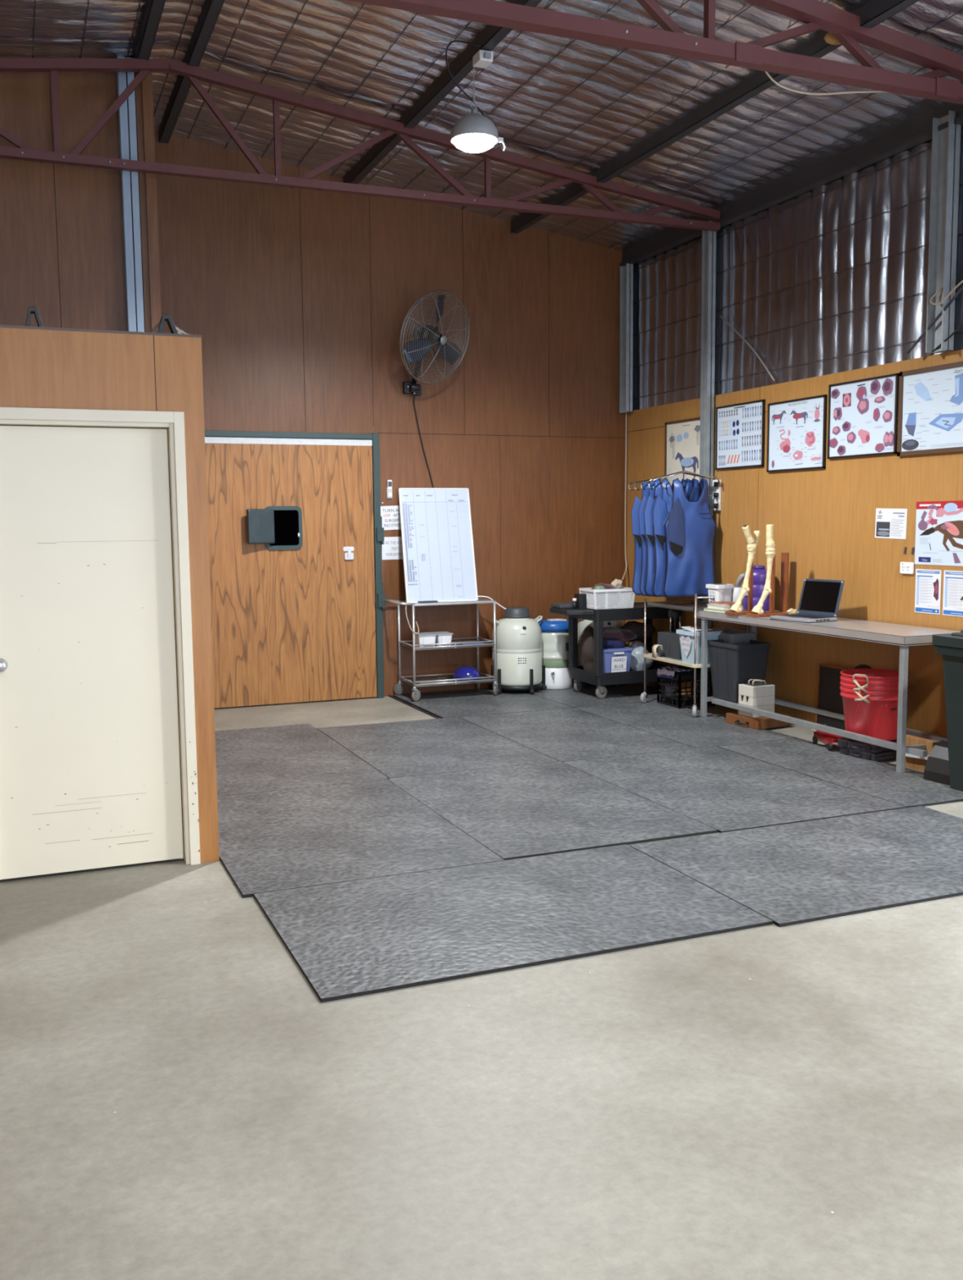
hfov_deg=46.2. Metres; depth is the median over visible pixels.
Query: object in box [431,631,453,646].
plastic tub
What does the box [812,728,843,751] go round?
jack
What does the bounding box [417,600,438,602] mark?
eraser
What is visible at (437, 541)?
whiteboard
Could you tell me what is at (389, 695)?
floor strip
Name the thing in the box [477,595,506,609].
power strip
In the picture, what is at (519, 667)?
tank
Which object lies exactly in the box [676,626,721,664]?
tub
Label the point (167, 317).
metal bracket
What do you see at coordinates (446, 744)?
rubber mat
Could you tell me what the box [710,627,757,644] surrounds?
tub
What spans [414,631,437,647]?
plastic tub
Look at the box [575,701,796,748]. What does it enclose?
rubber mat
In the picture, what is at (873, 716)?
bucket
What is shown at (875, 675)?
bucket
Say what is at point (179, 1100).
floor
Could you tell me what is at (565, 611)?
shelf
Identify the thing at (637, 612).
tray
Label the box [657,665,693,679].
striped towel
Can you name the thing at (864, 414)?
framed poster
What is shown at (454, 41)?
cable
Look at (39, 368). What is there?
wall partition
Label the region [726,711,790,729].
case
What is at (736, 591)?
scoop
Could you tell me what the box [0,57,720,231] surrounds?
roof truss
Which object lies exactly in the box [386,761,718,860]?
rubber mat
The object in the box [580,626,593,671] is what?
coat
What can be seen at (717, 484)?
rack
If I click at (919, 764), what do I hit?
block
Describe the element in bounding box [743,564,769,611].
bottle
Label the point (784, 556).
wooden post
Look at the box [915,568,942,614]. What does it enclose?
chart
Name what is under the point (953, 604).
chart
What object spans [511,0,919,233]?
beam
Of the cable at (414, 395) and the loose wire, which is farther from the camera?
the cable at (414, 395)
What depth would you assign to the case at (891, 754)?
7.42 m
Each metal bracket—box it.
[25,306,43,326]
[148,314,189,334]
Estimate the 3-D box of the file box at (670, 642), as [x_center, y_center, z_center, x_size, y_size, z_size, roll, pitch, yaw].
[1.694,0.041,9.582,0.266,0.200,0.350,-3,7,-22]
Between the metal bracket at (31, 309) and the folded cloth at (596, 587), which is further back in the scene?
the folded cloth at (596, 587)
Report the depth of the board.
8.33 m
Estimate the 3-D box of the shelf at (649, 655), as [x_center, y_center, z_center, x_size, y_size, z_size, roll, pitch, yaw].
[1.788,0.159,9.464,0.540,0.030,0.820,-3,7,-22]
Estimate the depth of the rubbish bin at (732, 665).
8.79 m
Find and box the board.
[815,663,852,737]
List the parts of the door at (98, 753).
knob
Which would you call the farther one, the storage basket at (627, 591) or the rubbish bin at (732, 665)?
the storage basket at (627, 591)
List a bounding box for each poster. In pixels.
[664,417,700,485]
[715,399,765,470]
[767,394,827,471]
[827,373,899,458]
[896,360,962,456]
[915,500,962,566]
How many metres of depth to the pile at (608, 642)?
10.05 m
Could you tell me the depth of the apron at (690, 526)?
9.43 m
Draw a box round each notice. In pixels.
[380,505,400,529]
[382,536,403,559]
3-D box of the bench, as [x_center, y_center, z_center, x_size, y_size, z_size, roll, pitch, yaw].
[2.424,0.294,8.050,0.540,0.868,2.430,-3,7,-22]
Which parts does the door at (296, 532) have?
hatch frame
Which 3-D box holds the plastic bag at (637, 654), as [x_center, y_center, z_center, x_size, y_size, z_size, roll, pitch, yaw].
[1.435,0.174,10.277,0.251,0.332,0.217,0,6,4]
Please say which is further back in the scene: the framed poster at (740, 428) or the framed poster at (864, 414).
the framed poster at (740, 428)
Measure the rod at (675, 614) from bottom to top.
0.210 m
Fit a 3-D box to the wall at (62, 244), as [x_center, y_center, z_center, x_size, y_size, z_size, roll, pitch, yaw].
[-4.324,-1.528,7.241,4.290,4.789,0.062,-3,7,-22]
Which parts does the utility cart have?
corner post, corner post, corner post, corner post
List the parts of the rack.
swing arm, swing arm, swing arm, swing arm, swing arm, rack plate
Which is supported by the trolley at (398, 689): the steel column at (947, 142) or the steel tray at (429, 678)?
the steel tray at (429, 678)
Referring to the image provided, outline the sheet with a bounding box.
[875,508,907,539]
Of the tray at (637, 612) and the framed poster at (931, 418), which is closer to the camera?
the framed poster at (931, 418)
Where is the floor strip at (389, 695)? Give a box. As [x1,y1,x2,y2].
[387,694,440,718]
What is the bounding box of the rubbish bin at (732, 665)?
[707,639,771,702]
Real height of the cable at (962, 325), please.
0.215 m
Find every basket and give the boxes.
[579,586,635,608]
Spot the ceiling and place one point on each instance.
(575, 104)
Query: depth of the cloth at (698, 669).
9.55 m
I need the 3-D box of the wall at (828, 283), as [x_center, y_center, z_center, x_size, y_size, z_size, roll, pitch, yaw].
[4.081,-1.069,4.726,0.102,4.250,13.810,-3,7,-22]
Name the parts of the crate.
name panel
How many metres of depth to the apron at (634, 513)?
9.68 m
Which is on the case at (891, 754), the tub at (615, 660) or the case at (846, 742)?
the case at (846, 742)
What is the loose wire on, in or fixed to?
hanging from the roof truss at (845, 26)
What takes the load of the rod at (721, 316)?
attached to the wall at (828, 283)
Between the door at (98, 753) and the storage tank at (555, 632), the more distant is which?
the storage tank at (555, 632)
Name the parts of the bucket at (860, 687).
rope handle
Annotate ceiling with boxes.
[0,0,962,251]
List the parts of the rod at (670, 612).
rod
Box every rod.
[668,608,673,633]
[673,609,677,632]
[679,616,680,629]
[720,315,775,381]
[906,285,962,354]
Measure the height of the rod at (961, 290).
0.552 m
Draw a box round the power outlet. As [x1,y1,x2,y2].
[900,561,914,573]
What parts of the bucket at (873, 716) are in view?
rope handle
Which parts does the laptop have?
lid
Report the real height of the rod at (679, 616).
0.170 m
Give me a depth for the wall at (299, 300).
10.26 m
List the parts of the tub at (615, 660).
handle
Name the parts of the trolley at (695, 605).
post, post, guard rail, post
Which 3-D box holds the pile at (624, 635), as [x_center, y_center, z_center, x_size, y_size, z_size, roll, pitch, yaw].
[1.200,-0.048,10.249,0.380,0.144,0.307,-3,7,-22]
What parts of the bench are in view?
leg, cross rail, leg, rail, rail, leg, cross rail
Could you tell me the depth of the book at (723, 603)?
8.83 m
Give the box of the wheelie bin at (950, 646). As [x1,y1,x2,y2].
[932,630,962,791]
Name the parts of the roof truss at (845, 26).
splice plate, splice plate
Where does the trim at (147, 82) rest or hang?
attached to the wall at (62, 244)
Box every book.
[704,608,744,613]
[706,604,742,609]
[709,601,743,605]
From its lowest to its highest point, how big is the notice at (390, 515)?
0.224 m
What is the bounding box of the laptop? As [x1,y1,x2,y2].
[770,578,844,622]
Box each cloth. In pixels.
[588,582,620,608]
[593,586,604,593]
[675,665,701,681]
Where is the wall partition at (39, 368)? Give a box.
[0,327,219,862]
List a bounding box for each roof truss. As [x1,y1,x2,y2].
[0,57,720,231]
[345,0,962,104]
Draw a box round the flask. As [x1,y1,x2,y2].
[573,618,624,687]
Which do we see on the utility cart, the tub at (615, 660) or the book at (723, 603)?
the tub at (615, 660)
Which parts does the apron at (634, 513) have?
panel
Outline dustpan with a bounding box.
[924,740,951,785]
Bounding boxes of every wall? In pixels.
[0,71,150,332]
[140,82,151,330]
[154,128,626,708]
[626,125,962,737]
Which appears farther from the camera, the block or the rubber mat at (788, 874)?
the block
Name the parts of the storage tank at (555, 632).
tank lid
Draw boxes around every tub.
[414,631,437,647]
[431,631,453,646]
[603,646,633,672]
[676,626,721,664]
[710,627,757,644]
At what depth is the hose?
9.85 m
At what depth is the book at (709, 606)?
8.78 m
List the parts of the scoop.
handle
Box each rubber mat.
[214,724,388,796]
[217,779,504,897]
[253,844,773,1002]
[316,716,559,777]
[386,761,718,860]
[393,688,573,718]
[458,707,696,761]
[523,682,691,707]
[561,746,906,832]
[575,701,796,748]
[629,805,962,927]
[717,738,962,808]
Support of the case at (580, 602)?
on the utility cart
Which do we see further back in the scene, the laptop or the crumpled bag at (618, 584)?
the crumpled bag at (618, 584)
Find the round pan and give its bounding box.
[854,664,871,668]
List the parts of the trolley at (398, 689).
push handle, post, post, guard rail, guard rail, post, post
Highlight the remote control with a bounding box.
[386,480,392,498]
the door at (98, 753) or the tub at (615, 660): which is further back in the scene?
the tub at (615, 660)
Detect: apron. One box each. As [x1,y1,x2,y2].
[631,479,680,595]
[638,478,686,595]
[644,478,693,596]
[651,478,700,596]
[662,478,716,597]
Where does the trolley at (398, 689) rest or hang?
on the rubber mat at (472, 702)
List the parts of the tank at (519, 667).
bumper post, carry handle, bumper post, dewar lid, bumper post, carry handle, bumper post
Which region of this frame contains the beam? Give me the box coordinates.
[620,102,962,266]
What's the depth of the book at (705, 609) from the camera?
8.79 m
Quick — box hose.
[405,600,419,633]
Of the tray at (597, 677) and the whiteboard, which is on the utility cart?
the tray at (597, 677)
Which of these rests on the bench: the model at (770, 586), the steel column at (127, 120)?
the model at (770, 586)
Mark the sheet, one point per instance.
(891, 523)
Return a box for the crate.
[657,671,715,708]
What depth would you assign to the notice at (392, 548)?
10.24 m
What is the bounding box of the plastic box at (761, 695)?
[738,679,775,717]
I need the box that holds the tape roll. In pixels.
[652,644,663,657]
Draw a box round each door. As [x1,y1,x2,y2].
[0,407,200,879]
[204,430,385,708]
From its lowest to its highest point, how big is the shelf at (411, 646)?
0.015 m
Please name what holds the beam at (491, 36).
attached to the ceiling
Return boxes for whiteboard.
[398,488,478,603]
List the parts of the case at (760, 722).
case handle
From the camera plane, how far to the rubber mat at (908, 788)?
7.04 m
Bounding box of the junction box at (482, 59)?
[472,49,493,68]
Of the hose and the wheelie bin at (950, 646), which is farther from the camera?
the hose
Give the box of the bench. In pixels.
[697,609,960,773]
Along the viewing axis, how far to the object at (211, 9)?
7.56 m
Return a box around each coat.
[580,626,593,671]
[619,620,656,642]
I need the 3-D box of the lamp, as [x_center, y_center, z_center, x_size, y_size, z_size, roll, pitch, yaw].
[-0.044,-3.350,7.101,0.306,0.534,0.306,2,7,23]
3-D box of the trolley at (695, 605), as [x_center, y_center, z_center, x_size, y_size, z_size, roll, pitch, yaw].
[1.788,0.076,9.456,0.615,0.985,0.891,-3,7,-22]
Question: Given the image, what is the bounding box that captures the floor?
[0,683,962,1279]
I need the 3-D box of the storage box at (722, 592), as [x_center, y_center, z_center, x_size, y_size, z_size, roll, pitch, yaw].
[1.915,-0.350,9.073,0.172,0.204,0.172,-3,7,-22]
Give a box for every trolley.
[385,598,498,701]
[640,594,749,717]
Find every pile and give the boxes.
[603,626,637,641]
[603,637,624,648]
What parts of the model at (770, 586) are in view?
board, support post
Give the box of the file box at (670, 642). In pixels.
[657,631,682,659]
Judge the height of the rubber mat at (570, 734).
0.014 m
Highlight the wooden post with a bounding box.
[780,552,789,612]
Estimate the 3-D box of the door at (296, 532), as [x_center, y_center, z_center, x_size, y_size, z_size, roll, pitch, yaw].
[-1.805,-0.604,9.757,2.015,2.372,0.172,-3,7,-22]
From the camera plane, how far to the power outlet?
7.61 m
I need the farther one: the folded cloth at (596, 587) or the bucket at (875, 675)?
the folded cloth at (596, 587)
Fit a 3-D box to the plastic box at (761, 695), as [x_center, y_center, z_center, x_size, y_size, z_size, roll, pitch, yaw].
[2.107,0.437,8.657,0.217,0.278,0.172,-3,7,-25]
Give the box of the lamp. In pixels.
[450,66,506,152]
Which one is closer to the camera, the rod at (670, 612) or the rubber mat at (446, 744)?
the rubber mat at (446, 744)
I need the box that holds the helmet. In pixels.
[453,666,481,682]
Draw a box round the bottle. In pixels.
[572,598,576,608]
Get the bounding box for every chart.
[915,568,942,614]
[942,570,962,617]
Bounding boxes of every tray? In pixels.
[410,677,446,684]
[568,601,682,621]
[569,662,675,685]
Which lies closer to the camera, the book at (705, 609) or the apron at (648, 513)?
the book at (705, 609)
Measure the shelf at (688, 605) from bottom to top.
0.031 m
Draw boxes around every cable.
[413,395,434,488]
[445,40,484,116]
[929,280,962,305]
[932,323,962,352]
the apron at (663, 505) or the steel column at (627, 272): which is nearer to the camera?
the apron at (663, 505)
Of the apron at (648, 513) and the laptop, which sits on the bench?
the laptop
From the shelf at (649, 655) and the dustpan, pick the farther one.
the shelf at (649, 655)
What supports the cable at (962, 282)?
attached to the steel column at (947, 142)
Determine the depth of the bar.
7.11 m
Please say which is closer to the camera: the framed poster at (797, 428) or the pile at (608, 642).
the framed poster at (797, 428)
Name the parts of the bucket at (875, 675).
rope handle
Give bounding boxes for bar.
[906,752,928,759]
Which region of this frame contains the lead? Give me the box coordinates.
[622,413,627,580]
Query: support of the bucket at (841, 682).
in the bucket at (873, 716)
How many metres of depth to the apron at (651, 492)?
9.58 m
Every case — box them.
[551,602,573,608]
[572,593,586,608]
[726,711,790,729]
[837,737,897,753]
[840,746,897,761]
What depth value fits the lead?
11.04 m
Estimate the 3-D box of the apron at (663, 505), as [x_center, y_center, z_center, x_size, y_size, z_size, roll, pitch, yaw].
[1.665,-0.861,9.498,0.496,0.994,0.117,-2,6,-10]
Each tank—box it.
[489,606,546,694]
[537,618,573,689]
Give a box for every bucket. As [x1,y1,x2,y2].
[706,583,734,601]
[840,668,908,685]
[840,675,908,693]
[840,680,908,696]
[840,685,908,741]
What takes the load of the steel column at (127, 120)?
on the floor
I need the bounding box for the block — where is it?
[905,734,938,772]
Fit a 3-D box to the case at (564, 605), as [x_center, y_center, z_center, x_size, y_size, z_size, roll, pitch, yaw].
[0.762,-0.310,10.134,0.220,0.035,0.200,-3,7,-22]
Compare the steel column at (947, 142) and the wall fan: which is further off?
the wall fan
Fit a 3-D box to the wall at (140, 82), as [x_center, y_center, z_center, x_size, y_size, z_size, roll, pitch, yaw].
[-2.564,-1.694,8.672,0.060,4.783,1.390,-3,7,-22]
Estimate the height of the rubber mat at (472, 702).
0.014 m
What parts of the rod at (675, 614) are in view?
rod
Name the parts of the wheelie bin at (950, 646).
bin lid, lid panel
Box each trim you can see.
[0,324,202,338]
[141,71,161,332]
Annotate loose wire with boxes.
[764,71,886,95]
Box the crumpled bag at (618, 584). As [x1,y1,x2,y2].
[611,578,623,588]
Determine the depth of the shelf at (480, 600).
10.03 m
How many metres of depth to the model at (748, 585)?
8.55 m
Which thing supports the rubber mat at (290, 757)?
on the floor
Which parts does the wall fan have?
fan arm, fan blade, fan motor, fan blade, fan blade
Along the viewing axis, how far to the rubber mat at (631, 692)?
10.20 m
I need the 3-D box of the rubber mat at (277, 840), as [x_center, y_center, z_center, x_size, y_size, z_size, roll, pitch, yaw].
[-0.800,0.982,5.900,1.220,0.014,1.815,-3,7,-22]
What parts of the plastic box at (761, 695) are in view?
carry handle, lid plate, carry handle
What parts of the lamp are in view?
chain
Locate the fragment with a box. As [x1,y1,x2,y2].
[786,608,797,614]
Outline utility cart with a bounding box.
[550,601,682,698]
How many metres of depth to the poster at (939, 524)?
7.35 m
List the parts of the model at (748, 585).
board, support post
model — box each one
[724,524,766,615]
[746,524,788,617]
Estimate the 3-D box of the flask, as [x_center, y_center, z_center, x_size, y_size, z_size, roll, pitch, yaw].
[1.156,0.042,10.828,0.532,0.776,0.526,-3,7,-22]
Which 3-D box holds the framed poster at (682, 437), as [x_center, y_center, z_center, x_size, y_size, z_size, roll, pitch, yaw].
[1.816,-1.655,10.064,0.020,0.610,0.665,-3,7,-22]
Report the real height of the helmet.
0.130 m
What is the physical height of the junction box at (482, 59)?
0.060 m
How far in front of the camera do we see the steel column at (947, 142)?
7.10 m
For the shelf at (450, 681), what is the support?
attached to the trolley at (398, 689)
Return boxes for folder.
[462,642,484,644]
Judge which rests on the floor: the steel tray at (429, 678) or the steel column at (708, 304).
the steel column at (708, 304)
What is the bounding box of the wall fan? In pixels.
[400,289,469,395]
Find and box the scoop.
[732,573,745,608]
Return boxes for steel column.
[116,56,145,332]
[619,263,634,413]
[697,221,717,702]
[925,110,962,353]
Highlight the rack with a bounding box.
[627,471,721,511]
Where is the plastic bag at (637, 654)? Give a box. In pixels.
[629,640,653,671]
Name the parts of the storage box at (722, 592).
bucket lid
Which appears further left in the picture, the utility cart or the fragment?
the utility cart
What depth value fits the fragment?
8.46 m
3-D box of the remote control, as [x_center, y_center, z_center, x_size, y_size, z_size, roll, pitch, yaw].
[-0.827,-1.356,10.158,0.048,0.165,0.033,-3,7,-22]
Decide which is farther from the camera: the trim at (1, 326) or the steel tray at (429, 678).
the steel tray at (429, 678)
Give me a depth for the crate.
9.56 m
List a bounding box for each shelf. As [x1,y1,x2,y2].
[399,598,493,605]
[400,640,493,650]
[400,675,493,687]
[550,607,594,615]
[644,653,711,667]
[646,600,709,611]
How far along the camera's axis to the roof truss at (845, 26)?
5.91 m
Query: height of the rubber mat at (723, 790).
0.014 m
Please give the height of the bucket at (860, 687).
0.342 m

